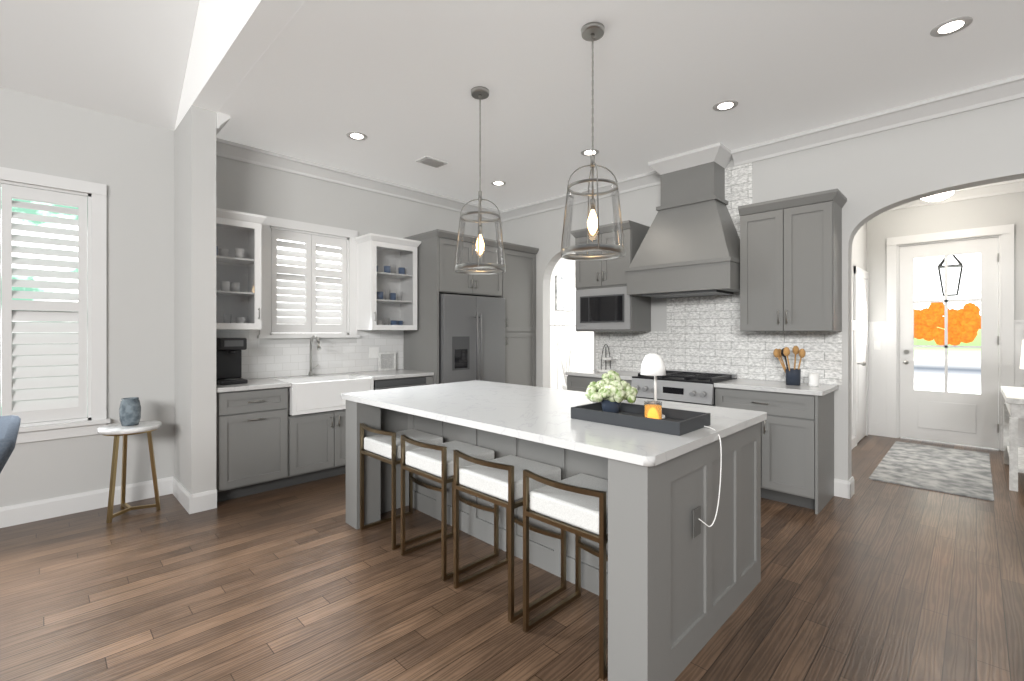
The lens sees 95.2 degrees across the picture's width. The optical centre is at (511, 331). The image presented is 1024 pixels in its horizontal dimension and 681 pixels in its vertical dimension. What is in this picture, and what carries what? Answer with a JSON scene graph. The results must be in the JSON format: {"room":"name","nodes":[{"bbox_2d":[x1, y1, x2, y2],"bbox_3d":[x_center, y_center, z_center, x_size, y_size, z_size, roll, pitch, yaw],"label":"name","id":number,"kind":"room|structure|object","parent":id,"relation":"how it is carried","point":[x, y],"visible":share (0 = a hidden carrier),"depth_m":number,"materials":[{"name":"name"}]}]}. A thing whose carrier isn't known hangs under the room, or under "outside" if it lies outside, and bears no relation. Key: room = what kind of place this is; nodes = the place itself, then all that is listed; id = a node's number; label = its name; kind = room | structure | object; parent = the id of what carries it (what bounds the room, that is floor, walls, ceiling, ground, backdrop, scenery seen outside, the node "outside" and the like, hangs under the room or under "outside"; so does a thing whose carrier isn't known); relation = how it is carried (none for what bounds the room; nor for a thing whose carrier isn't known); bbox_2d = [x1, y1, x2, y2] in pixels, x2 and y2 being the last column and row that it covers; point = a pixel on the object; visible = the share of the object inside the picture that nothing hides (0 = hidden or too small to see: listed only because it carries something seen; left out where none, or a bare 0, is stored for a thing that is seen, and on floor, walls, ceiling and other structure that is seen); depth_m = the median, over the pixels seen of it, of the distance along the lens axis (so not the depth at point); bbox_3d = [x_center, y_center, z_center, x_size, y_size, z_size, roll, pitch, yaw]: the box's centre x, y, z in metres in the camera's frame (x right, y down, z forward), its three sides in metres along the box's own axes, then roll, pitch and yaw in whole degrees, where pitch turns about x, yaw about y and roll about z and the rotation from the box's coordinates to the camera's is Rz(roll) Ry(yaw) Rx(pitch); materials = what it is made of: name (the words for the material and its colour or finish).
{"room":"kitchen","nodes":[
{"label":"kitchen","id":0,"kind":"room"},
{"bbox_2d":[0,0,198,130],"bbox_3d":[-1.442,-2.991,-1.183,9.380,2.601,5.289,0,0,45],"label":"ceiling","id":1,"kind":"structure","parent":0,"point":[126,59],"depth_m":3.31,"materials":[{"name":"white paint"}]},
{"bbox_2d":[175,0,305,493],"bbox_3d":[0.514,-1.750,0.716,9.279,6.200,0.160,0,0,45],"label":"wall","id":2,"kind":"structure","parent":0,"point":[232,41],"depth_m":3.52,"materials":[{"name":"grey paint"}]},
{"bbox_2d":[172,476,191,513],"bbox_3d":[-2.611,1.280,3.694,0.645,0.140,0.016,0,0,45],"label":"baseboard","id":3,"kind":"object","parent":2,"relation":"attached to","point":[181,493],"visible":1,"depth_m":3.63,"materials":[{"name":"white"}]},
{"bbox_2d":[192,489,216,513],"bbox_3d":[-2.325,1.280,3.535,0.016,0.140,0.162,0,0,45],"label":"baseboard","id":4,"kind":"object","parent":2,"relation":"attached to","point":[204,501],"visible":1,"depth_m":3.53,"materials":[{"name":"white"}]},
{"bbox_2d":[216,112,229,134],"bbox_3d":[-2.459,-1.627,3.845,0.649,0.125,0.090,0,0,45],"label":"crown molding","id":5,"kind":"object","parent":2,"relation":"attached to","point":[222,119],"visible":0.43,"depth_m":3.61,"materials":[{"name":"white"}]},
{"bbox_2d":[0,87,575,506],"bbox_3d":[-1.683,-0.220,5.195,0.150,3.140,14.000,0,0,45],"label":"wall","id":6,"kind":"structure","parent":0,"point":[130,164],"depth_m":3.76,"materials":[{"name":"grey paint"}]},
{"bbox_2d":[0,167,109,443],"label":"window","id":7,"kind":"structure","parent":6,"relation":"in","point":[60,381],"depth_m":3.43,"materials":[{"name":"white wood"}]},
{"bbox_2d":[0,476,172,527],"bbox_3d":[-1.941,1.280,4.816,0.016,0.140,13.100,0,0,45],"label":"baseboard","id":8,"kind":"structure","parent":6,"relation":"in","point":[21,513],"depth_m":3.48,"materials":[{"name":"white"}]},
{"bbox_2d":[216,208,266,329],"bbox_3d":[-2.439,-0.517,4.054,0.369,0.995,0.465,0,0,45],"label":"upper cabinet","id":9,"kind":"object","parent":6,"relation":"attached to","point":[238,270],"visible":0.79,"depth_m":4.11,"materials":[{"name":"white wood"}]},
{"bbox_2d":[257,215,359,337],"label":"window","id":10,"kind":"structure","parent":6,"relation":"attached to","point":[297,319],"depth_m":4.72,"materials":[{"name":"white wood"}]},
{"bbox_2d":[216,330,402,378],"bbox_3d":[-1.997,0.208,4.767,0.005,0.452,2.045,0,0,45],"label":"backsplash","id":11,"kind":"structure","parent":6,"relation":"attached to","point":[270,360],"depth_m":4.75,"materials":[{"name":"tile"}]},
{"bbox_2d":[369,347,378,357],"bbox_3d":[-1.539,0.230,5.221,0.006,0.120,0.120,0,0,45],"label":"light switch","id":12,"kind":"object","parent":11,"relation":"attached to","point":[373,352],"visible":0.86,"depth_m":5.21,"materials":[{"name":"white plastic"}]},
{"bbox_2d":[216,138,501,221],"bbox_3d":[-1.396,-1.627,5.312,0.090,0.125,3.667,0,0,45],"label":"crown molding","id":13,"kind":"structure","parent":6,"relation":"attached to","point":[246,153],"depth_m":4.87,"materials":[{"name":"white"}]},
{"bbox_2d":[354,233,420,329],"bbox_3d":[-1.360,-0.517,5.141,0.369,0.995,0.618,0,0,45],"label":"upper cabinet","id":14,"kind":"object","parent":6,"relation":"attached to","point":[386,282],"visible":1,"depth_m":5.12,"materials":[{"name":"white wood"}]},
{"bbox_2d":[404,229,503,296],"bbox_3d":[-0.683,-0.758,5.622,0.652,0.645,0.955,0,0,45],"label":"upper cabinet","id":15,"kind":"object","parent":6,"relation":"attached to","point":[436,253],"depth_m":5.22,"materials":[{"name":"grey wood"}]},
{"bbox_2d":[555,276,573,310],"bbox_3d":[0.861,-0.625,7.629,0.029,0.550,0.440,0,0,45],"label":"window","id":16,"kind":"structure","parent":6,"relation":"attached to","point":[564,293],"depth_m":7.60,"materials":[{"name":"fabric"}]},
{"bbox_2d":[550,323,593,388],"bbox_3d":[1.321,0.537,8.088,0.034,1.345,3.760,0,0,45],"label":"trim","id":17,"kind":"structure","parent":6,"relation":"attached to","point":[583,358],"depth_m":7.69,"materials":[{"name":"white"}]},
{"bbox_2d":[0,435,1023,680],"bbox_3d":[0.872,1.380,3.362,12.500,0.060,15.000,0,0,45],"label":"floor","id":18,"kind":"structure","parent":0,"point":[870,579],"depth_m":2.37,"materials":[{"name":"brown wood"}]},
{"bbox_2d":[0,415,20,472],"bbox_3d":[-1.971,0.830,1.251,0.610,1.040,0.897,0,0,45],"label":"chair","id":19,"kind":"object","parent":18,"relation":"on","point":[9,427],"visible":1,"depth_m":1.42,"materials":[{"name":"fabric"}]},
{"bbox_2d":[98,421,161,522],"bbox_3d":[-2.841,1.023,3.483,0.370,0.656,0.370,0,0,45],"label":"side table","id":20,"kind":"object","parent":18,"relation":"on","point":[117,430],"visible":0.98,"depth_m":3.44,"materials":[{"name":"stone"}]},
{"bbox_2d":[119,397,140,425],"bbox_3d":[-2.855,0.595,3.497,0.128,0.199,0.128,0,0,45],"label":"vase","id":21,"kind":"object","parent":20,"relation":"on","point":[130,411],"visible":1,"depth_m":3.45,"materials":[{"name":"ceramic"}]},
{"bbox_2d":[216,369,433,501],"bbox_3d":[-1.768,0.892,4.540,0.636,0.915,2.045,0,0,45],"label":"base cabinet","id":22,"kind":"object","parent":18,"relation":"on","point":[273,433],"visible":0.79,"depth_m":4.01,"materials":[{"name":"grey wood"}]},
{"bbox_2d":[216,338,247,384],"bbox_3d":[-2.411,0.242,3.987,0.320,0.384,0.200,0,0,45],"label":"coffee maker","id":23,"kind":"object","parent":22,"relation":"on","point":[228,361],"visible":0.9,"depth_m":3.94,"materials":[{"name":"black plastic"}]},
{"bbox_2d":[308,335,320,375],"bbox_3d":[-1.921,0.231,4.616,0.231,0.406,0.105,0,0,45],"label":"faucet","id":24,"kind":"object","parent":22,"relation":"on","point":[310,373],"visible":1,"depth_m":4.64,"materials":[{"name":"silver metal"}]},
{"bbox_2d":[378,352,395,370],"bbox_3d":[-1.413,0.332,5.300,0.025,0.204,0.210,0,0,45],"label":"sign frame","id":25,"kind":"object","parent":22,"relation":"on","point":[386,360],"visible":1,"depth_m":5.29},
{"bbox_2d":[360,423,442,549],"bbox_3d":[-0.755,0.988,3.178,0.430,0.725,0.444,0,0,45],"label":"stool","id":26,"kind":"object","parent":18,"relation":"on","point":[387,444],"visible":0.88,"depth_m":3.12,"materials":[{"name":"brown wood"}]},
{"bbox_2d":[401,435,498,580],"bbox_3d":[-0.390,0.988,2.815,0.430,0.725,0.444,0,0,45],"label":"stool","id":27,"kind":"object","parent":18,"relation":"on","point":[436,459],"visible":0.83,"depth_m":2.75,"materials":[{"name":"brown wood"}]},
{"bbox_2d":[439,294,504,383],"bbox_3d":[-0.631,0.468,5.569,0.756,1.765,0.925,0,0,45],"label":"fridge","id":28,"kind":"object","parent":18,"relation":"on","point":[471,338],"visible":0.5,"depth_m":5.28,"materials":[{"name":"silver metal"}]},
{"bbox_2d":[453,450,565,622],"bbox_3d":[-0.024,0.988,2.452,0.430,0.725,0.444,0,0,45],"label":"stool","id":29,"kind":"object","parent":18,"relation":"on","point":[501,478],"visible":0.9,"depth_m":2.39,"materials":[{"name":"brown metal"}]},
{"bbox_2d":[495,242,538,386],"bbox_3d":[-0.125,0.135,6.185,0.652,2.430,0.631,0,0,45],"label":"tall cabinet","id":30,"kind":"object","parent":18,"relation":"on","point":[514,284],"depth_m":5.97,"materials":[{"name":"grey wood"}]},
{"bbox_2d":[346,400,763,680],"bbox_3d":[0.087,0.910,2.923,2.344,0.880,1.230,0,0,45],"label":"kitchen island","id":31,"kind":"object","parent":18,"relation":"on","point":[682,580],"depth_m":2.10,"materials":[{"name":"grey wood"}]},
{"bbox_2d":[341,380,766,467],"bbox_3d":[0.085,0.452,2.924,2.400,0.036,1.290,0,0,45],"label":"island countertop","id":32,"kind":"structure","parent":31,"relation":"on","point":[522,412],"depth_m":2.44,"materials":[{"name":"white stone"}]},
{"bbox_2d":[571,402,709,435],"bbox_3d":[0.611,0.406,2.268,0.570,0.055,0.320,0,0,45],"label":"tray","id":33,"kind":"object","parent":32,"relation":"on","point":[678,422],"visible":0.79,"depth_m":2.18,"materials":[{"name":"grey wood"}]},
{"bbox_2d":[585,370,637,413],"bbox_3d":[0.506,0.308,2.398,0.267,0.225,0.262,0,0,45],"label":"plant","id":34,"kind":"object","parent":33,"relation":"on","point":[611,391],"visible":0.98,"depth_m":2.35,"materials":[{"name":"green plant"}]},
{"bbox_2d":[644,401,661,419],"bbox_3d":[0.664,0.375,2.201,0.082,0.092,0.082,0,0,45],"label":"candle","id":35,"kind":"object","parent":33,"relation":"on","point":[653,410],"visible":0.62,"depth_m":2.17,"materials":[{"name":"orange wax"}]},
{"bbox_2d":[640,353,665,418],"bbox_3d":[0.685,0.261,2.242,0.143,0.320,0.203,0,0,45],"label":"table lamp","id":36,"kind":"object","parent":33,"relation":"on","point":[652,364],"visible":0.83,"depth_m":2.17,"materials":[{"name":"white"}]},
{"bbox_2d":[699,426,721,526],"bbox_3d":[0.778,0.623,2.098,0.308,0.392,0.208,0,0,45],"label":"lamp cord","id":37,"kind":"object","parent":36,"relation":"attached to","point":[720,480],"visible":0.88,"depth_m":1.99,"materials":[{"name":"white plastic"}]},
{"bbox_2d":[550,309,577,389],"bbox_3d":[0.817,0.498,6.993,0.499,1.705,0.676,0,0,45],"label":"plant","id":38,"kind":"object","parent":18,"relation":"on","point":[565,386],"visible":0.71,"depth_m":7.00,"materials":[{"name":"white plant"}]},
{"bbox_2d":[523,469,607,679],"bbox_3d":[0.334,0.988,2.096,0.430,0.725,0.444,0,0,45],"label":"stool","id":39,"kind":"object","parent":18,"relation":"on","point":[579,501],"visible":0.71,"depth_m":2.01,"materials":[{"name":"brown metal"}]},
{"bbox_2d":[631,370,736,405],"bbox_3d":[1.610,0.863,4.431,0.776,0.935,0.642,0,0,45],"label":"range","id":40,"kind":"object","parent":18,"relation":"on","point":[691,387],"visible":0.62,"depth_m":4.23,"materials":[{"name":"silver metal"}]},
{"bbox_2d":[566,369,838,513],"bbox_3d":[1.625,0.892,4.464,2.385,0.915,0.595,0,0,45],"label":"base cabinet","id":41,"kind":"object","parent":18,"relation":"on","point":[797,446],"visible":0.5,"depth_m":3.65,"materials":[{"name":"grey wood"}]},
{"bbox_2d":[597,344,614,372],"bbox_3d":[1.022,0.282,5.088,0.200,0.302,0.200,0,0,45],"label":"tiered tray","id":42,"kind":"object","parent":41,"relation":"on","point":[605,369],"visible":0.96,"depth_m":5.05,"materials":[{"name":"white metal"}]},
{"bbox_2d":[773,346,805,384],"bbox_3d":[2.287,0.273,3.864,0.246,0.321,0.222,0,0,45],"label":"utensil crock","id":43,"kind":"object","parent":41,"relation":"on","point":[793,376],"visible":1,"depth_m":3.81,"materials":[{"name":"grey"}]},
{"bbox_2d":[808,373,818,385],"bbox_3d":[2.433,0.384,3.770,0.076,0.100,0.076,0,0,45],"label":"canister","id":44,"kind":"object","parent":41,"relation":"on","point":[813,379],"visible":1,"depth_m":3.74,"materials":[{"name":"white ceramic"}]},
{"bbox_2d":[869,441,993,500],"bbox_3d":[4.272,1.344,4.728,0.800,0.012,2.030,0,0,45],"label":"rug","id":45,"kind":"object","parent":18,"relation":"on","point":[967,473],"visible":0.86,"depth_m":4.52,"materials":[{"name":"fabric"}]},
{"bbox_2d":[1001,386,1023,491],"bbox_3d":[4.793,0.955,4.259,0.440,0.790,1.200,0,0,45],"label":"console table","id":46,"kind":"object","parent":18,"relation":"on","point":[1013,413],"visible":1,"depth_m":3.98,"materials":[{"name":"white wood"}]},
{"bbox_2d":[1020,340,1023,368],"bbox_3d":[4.547,0.315,4.011,0.260,0.489,0.260,0,0,45],"label":"table lamp","id":47,"kind":"object","parent":46,"relation":"on","point":[1022,360],"visible":1,"depth_m":4.07,"materials":[{"name":"white fabric"}]},
{"bbox_2d":[216,0,1023,210],"bbox_3d":[3.882,-1.740,4.214,9.430,0.100,9.549,0,0,45],"label":"ceiling","id":48,"kind":"structure","parent":0,"point":[395,81],"depth_m":3.12,"materials":[{"name":"white paint"}]},
{"bbox_2d":[346,132,367,139],"bbox_3d":[-1.336,-1.688,4.033,0.174,0.003,0.174,0,0,36],"label":"recessed light","id":49,"kind":"object","parent":48,"relation":"in","point":[355,135],"depth_m":4.03,"materials":[{"name":"white plastic"}]},
{"bbox_2d":[416,156,447,167],"bbox_3d":[-0.794,-1.682,4.636,0.180,0.016,0.260,0,0,45],"label":"ceiling vent","id":50,"kind":"object","parent":48,"relation":"in","point":[431,161],"visible":0.98,"depth_m":4.62,"materials":[{"name":"white metal"}]},
{"bbox_2d":[454,86,505,274],"bbox_3d":[-0.224,-1.056,3.280,0.356,1.265,0.356,0,0,45],"label":"pendant light","id":51,"kind":"object","parent":48,"relation":"hanging from","point":[479,93],"visible":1,"depth_m":3.28,"materials":[{"name":"silver metal"}]},
{"bbox_2d":[491,181,505,185],"bbox_3d":[-0.153,-1.688,5.310,0.174,0.003,0.174,0,0,0],"label":"recessed light","id":52,"kind":"object","parent":48,"relation":"in","point":[497,183],"depth_m":5.31,"materials":[{"name":"white"}]},
{"bbox_2d":[581,149,598,155],"bbox_3d":[0.734,-1.688,4.401,0.174,0.003,0.174,0,0,0],"label":"recessed light","id":53,"kind":"object","parent":48,"relation":"in","point":[587,152],"depth_m":4.39,"materials":[{"name":"white plastic"}]},
{"bbox_2d":[560,22,624,260],"bbox_3d":[0.451,-1.056,2.611,0.356,1.265,0.356,0,0,45],"label":"pendant light","id":54,"kind":"object","parent":48,"relation":"hanging from","point":[592,31],"visible":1,"depth_m":2.61,"materials":[{"name":"silver metal"}]},
{"bbox_2d":[713,100,737,111],"bbox_3d":[1.593,-1.688,3.492,0.174,0.003,0.174,0,0,36],"label":"recessed light","id":55,"kind":"object","parent":48,"relation":"in","point":[726,105],"depth_m":3.48,"materials":[{"name":"white"}]},
{"bbox_2d":[922,191,953,201],"bbox_3d":[4.776,-1.585,5.263,0.310,0.209,0.310,0,0,45],"label":"light","id":56,"kind":"object","parent":48,"relation":"attached to","point":[942,196],"visible":0.31,"depth_m":5.20,"materials":[{"name":"white metal"}]},
{"bbox_2d":[930,16,972,36],"bbox_3d":[2.430,-1.688,2.589,0.174,0.003,0.174,0,0,36],"label":"recessed light","id":57,"kind":"object","parent":48,"relation":"in","point":[953,27],"depth_m":2.58,"materials":[{"name":"white plastic"}]},
{"bbox_2d":[502,98,1023,480],"bbox_3d":[3.156,-0.220,3.483,9.430,3.140,0.150,0,0,45],"label":"wall","id":58,"kind":"structure","parent":0,"point":[870,176],"depth_m":3.80,"materials":[{"name":"grey paint"}]},
{"bbox_2d":[571,220,650,331],"bbox_3d":[1.072,-0.565,5.119,0.737,1.120,0.445,0,0,45],"label":"upper cabinet","id":59,"kind":"object","parent":58,"relation":"attached to","point":[605,302],"visible":0.79,"depth_m":4.92,"materials":[{"name":"gray painted wood"},{"name":"stainless steel"},{"name":"black glass"}]},
{"bbox_2d":[625,143,739,297],"bbox_3d":[1.665,-1.019,4.473,1.006,1.338,0.525,0,0,45],"label":"range hood","id":60,"kind":"object","parent":58,"relation":"attached to","point":[689,246],"visible":0.94,"depth_m":4.35,"materials":[{"name":"gray painted wood"}]},
{"bbox_2d":[596,162,841,384],"bbox_3d":[1.845,-0.565,4.672,2.405,1.997,0.007,0,0,45],"label":"backsplash","id":61,"kind":"structure","parent":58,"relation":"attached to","point":[703,334],"depth_m":4.47,"materials":[{"name":"tile"}]},
{"bbox_2d":[502,74,1023,221],"bbox_3d":[3.124,-1.627,3.344,9.279,0.125,0.090,0,0,45],"label":"crown molding","id":62,"kind":"structure","parent":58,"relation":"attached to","point":[992,93],"depth_m":3.75,"materials":[{"name":"white wood"}]},
{"bbox_2d":[738,188,846,330],"bbox_3d":[2.336,-0.545,3.917,0.715,1.080,0.370,0,0,45],"label":"upper cabinet","id":63,"kind":"object","parent":58,"relation":"attached to","point":[790,263],"visible":1,"depth_m":3.78,"materials":[{"name":"grey wood"}]},
{"bbox_2d":[834,478,850,498],"bbox_3d":[4.546,1.280,1.984,5.345,0.140,0.016,0,0,45],"label":"baseboard","id":64,"kind":"structure","parent":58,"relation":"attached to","point":[841,488],"depth_m":3.82,"materials":[{"name":"white"}]},
{"bbox_2d":[848,476,853,498],"bbox_3d":[2.790,1.280,3.846,0.016,0.140,0.184,0,0,45],"label":"baseboard","id":65,"kind":"object","parent":58,"relation":"attached to","point":[851,479],"visible":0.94,"depth_m":3.85,"materials":[{"name":"white"}]},
{"bbox_2d":[852,222,866,319],"bbox_3d":[3.610,-0.220,5.203,0.150,3.140,2.929,0,0,45],"label":"wall","id":66,"kind":"structure","parent":0,"point":[859,251],"depth_m":5.81,"materials":[{"name":"grey paint"}]},
{"bbox_2d":[852,435,854,448],"bbox_3d":[3.353,1.280,4.825,0.016,0.140,2.028,0,0,45],"label":"baseboard","id":67,"kind":"structure","parent":66,"relation":"attached to","point":[853,441],"depth_m":5.43,"materials":[{"name":"white"}]},
{"bbox_2d":[852,320,856,435],"bbox_3d":[3.354,0.537,4.814,0.034,1.345,1.978,0,0,45],"label":"trim","id":68,"kind":"structure","parent":66,"relation":"attached to","point":[854,322],"depth_m":5.47,"materials":[{"name":"white"}]},
{"bbox_2d":[854,266,868,445],"bbox_3d":[4.392,0.285,5.813,0.099,2.130,0.900,0,0,45],"label":"door","id":69,"kind":"structure","parent":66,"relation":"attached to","point":[861,277],"depth_m":5.82,"materials":[{"name":"white"}]},
{"bbox_2d":[867,191,1023,321],"bbox_3d":[6.656,-0.220,4.347,5.680,3.140,0.150,0,0,45],"label":"wall","id":70,"kind":"structure","parent":0,"point":[998,210],"depth_m":5.69,"materials":[{"name":"grey paint"}]},
{"bbox_2d":[874,341,880,349],"bbox_3d":[4.760,0.172,6.092,0.070,0.115,0.005,0,0,45],"label":"switch plate","id":71,"kind":"object","parent":70,"relation":"attached to","point":[877,345],"visible":1,"depth_m":6.09,"materials":[{"name":"white plastic"}]},
{"bbox_2d":[868,320,1023,446],"bbox_3d":[6.609,0.608,4.263,5.429,1.485,0.034,0,0,45],"label":"trim","id":72,"kind":"structure","parent":70,"relation":"attached to","point":[877,392],"depth_m":6.07,"materials":[{"name":"white paint"}]},
{"bbox_2d":[887,224,1013,450],"bbox_3d":[5.265,0.070,5.671,1.120,2.560,0.222,0,0,45],"label":"door","id":73,"kind":"structure","parent":70,"relation":"attached to","point":[970,419],"depth_m":5.61,"materials":[{"name":"white wood"}]},
{"bbox_2d":[887,178,1023,210],"bbox_3d":[6.625,-1.627,4.208,5.529,0.125,0.090,0,0,45],"label":"ceiling","id":74,"kind":"structure","parent":70,"relation":"attached to","point":[1003,187],"depth_m":5.41,"materials":[{"name":"white paint"}]},
{"bbox_2d":[914,302,980,345],"bbox_3d":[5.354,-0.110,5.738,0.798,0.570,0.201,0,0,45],"label":"tree","id":75,"kind":"object","parent":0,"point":[954,334],"depth_m":5.70,"materials":[{"name":"orange plant"}]},
{"label":"outside","id":76,"kind":"structure","parent":0,"visible":0},
{"bbox_2d":[914,253,980,393],"bbox_3d":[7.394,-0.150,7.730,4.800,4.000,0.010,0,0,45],"label":"window","id":77,"kind":"structure","parent":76,"point":[959,355],"depth_m":7.81,"materials":[{"name":"clear glass"}]},
{"bbox_2d":[938,255,962,295],"bbox_3d":[6.157,-1.015,6.569,0.258,1.010,0.258,0,0,45],"label":"hanging lantern","id":78,"kind":"object","parent":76,"point":[940,265],"depth_m":6.53,"materials":[{"name":"black metal"}]}
]}

